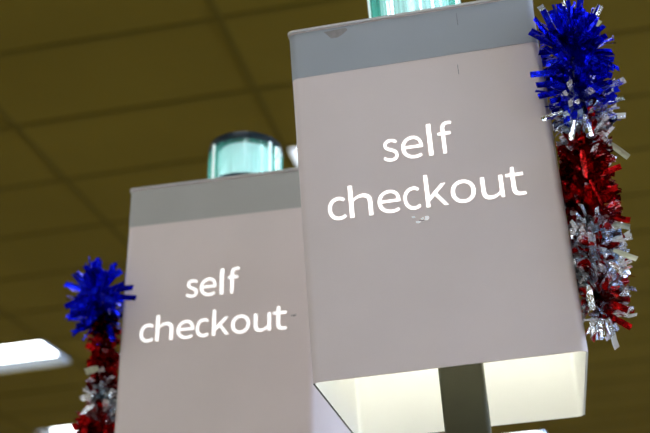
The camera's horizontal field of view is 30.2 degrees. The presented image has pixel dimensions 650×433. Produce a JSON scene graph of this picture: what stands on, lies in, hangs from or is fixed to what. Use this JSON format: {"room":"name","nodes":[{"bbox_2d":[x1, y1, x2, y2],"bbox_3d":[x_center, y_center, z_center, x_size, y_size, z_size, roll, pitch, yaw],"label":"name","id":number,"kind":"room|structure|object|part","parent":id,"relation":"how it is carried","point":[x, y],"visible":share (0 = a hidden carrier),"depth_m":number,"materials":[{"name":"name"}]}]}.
{"room":"supermarket","nodes":[
{"label":"supermarket","id":0,"kind":"room"},
{"bbox_2d":[0,0,649,432],"bbox_3d":[0.028,0.112,7.046,25.036,0.001,23.180,-8,-23,8],"label":"ceiling","id":1,"kind":"structure","parent":0,"point":[194,61],"depth_m":5.71,"materials":[{"name":"tile"}]},
{"bbox_2d":[0,342,69,371],"bbox_3d":[-2.498,1.018,8.866,1.079,0.105,0.582,-8,-23,8],"label":"ceiling light","id":2,"kind":"object","parent":1,"relation":"attached to","point":[33,355],"visible":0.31,"depth_m":9.04,"materials":[{"name":"grey plastic"}]},
{"bbox_2d":[0,343,57,361],"bbox_3d":[-2.499,0.998,8.875,1.023,0.008,0.526,-8,-23,8],"label":"diffuser","id":3,"kind":"object","parent":2,"relation":"attached to","point":[34,352],"depth_m":8.98,"materials":[{"name":"white plastic"}]},
{"bbox_2d":[36,427,75,432],"bbox_3d":[-2.046,1.926,11.086,1.079,0.105,0.582,-8,-23,8],"label":"ceiling light","id":4,"kind":"object","parent":1,"relation":"attached to","point":[62,430],"visible":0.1,"depth_m":11.21,"materials":[{"name":"grey plastic"}]},
{"bbox_2d":[52,427,75,432],"bbox_3d":[-2.047,1.905,11.094,1.023,0.008,0.526,-8,-23,8],"label":"diffuser","id":5,"kind":"object","parent":4,"relation":"attached to","point":[63,430],"depth_m":11.24,"materials":[{"name":"white plastic"}]},
{"bbox_2d":[289,148,297,166],"bbox_3d":[0.397,-0.351,6.154,1.079,0.105,0.582,-8,-23,8],"label":"ceiling light","id":6,"kind":"object","parent":1,"relation":"attached to","point":[293,151],"visible":0.03,"depth_m":6.07,"materials":[{"name":"white plastic"}]},
{"bbox_2d":[0,0,649,432],"bbox_3d":[0.027,0.101,7.051,25.060,0.036,23.204,-8,-23,8],"label":"grid","id":7,"kind":"structure","parent":1,"relation":"attached to","point":[218,18],"depth_m":5.80,"materials":[{"name":"brown metal"}]},
{"bbox_3d":[0.326,4.052,5.375,25.036,0.100,23.180,-8,-23,8],"label":"floor","id":8,"kind":"structure","parent":0,"visible":0},
{"bbox_2d":[114,131,350,432],"bbox_3d":[-0.051,1.012,1.440,0.320,2.471,0.340,-8,-23,8],"label":"sign","id":9,"kind":"object","parent":8,"relation":"on","point":[215,338],"visible":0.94,"depth_m":1.66,"materials":[{"name":"white paint"}]},
{"bbox_2d":[64,256,136,432],"bbox_3d":[-0.315,0.208,1.671,0.096,0.314,0.117,2,-24,-14],"label":"tinsel garland","id":10,"kind":"object","parent":9,"relation":"hanging from","point":[96,300],"visible":0.98,"depth_m":1.68,"materials":[{"name":"multicoloured plastic"}]},
{"bbox_3d":[-0.115,0.008,1.876,0.283,0.003,0.301,-7,-27,13],"label":"lid","id":11,"kind":"part","parent":9,"relation":"part of","materials":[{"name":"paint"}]},
{"bbox_3d":[-0.127,-0.071,1.917,0.088,0.061,0.088,-7,-27,13],"label":"bulb","id":12,"kind":"part","parent":9,"relation":"part of","materials":[{"name":"white"}]},
{"bbox_2d":[288,0,587,432],"bbox_3d":[0.204,0.833,1.081,0.300,2.484,0.302,-8,-23,8],"label":"sign","id":13,"kind":"object","parent":8,"relation":"on","point":[443,294],"visible":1,"depth_m":1.30,"materials":[{"name":"white paint"}]},
{"bbox_3d":[0.122,-0.176,1.509,0.283,0.003,0.301,-8,-23,8],"label":"lid","id":14,"kind":"part","parent":13,"relation":"part of","materials":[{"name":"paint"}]},
{"bbox_3d":[0.116,-0.260,1.545,0.088,0.069,0.088,-8,-23,8],"label":"bulb","id":15,"kind":"part","parent":13,"relation":"part of","materials":[{"name":"white"}]},
{"bbox_2d":[528,0,637,349],"bbox_3d":[0.281,-0.068,1.268,0.094,0.412,0.110,-14,-25,21],"label":"tinsel garland","id":16,"kind":"object","parent":13,"relation":"hanging from","point":[577,73],"visible":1,"depth_m":1.27,"materials":[{"name":"multicoloured plastic"}]}
]}

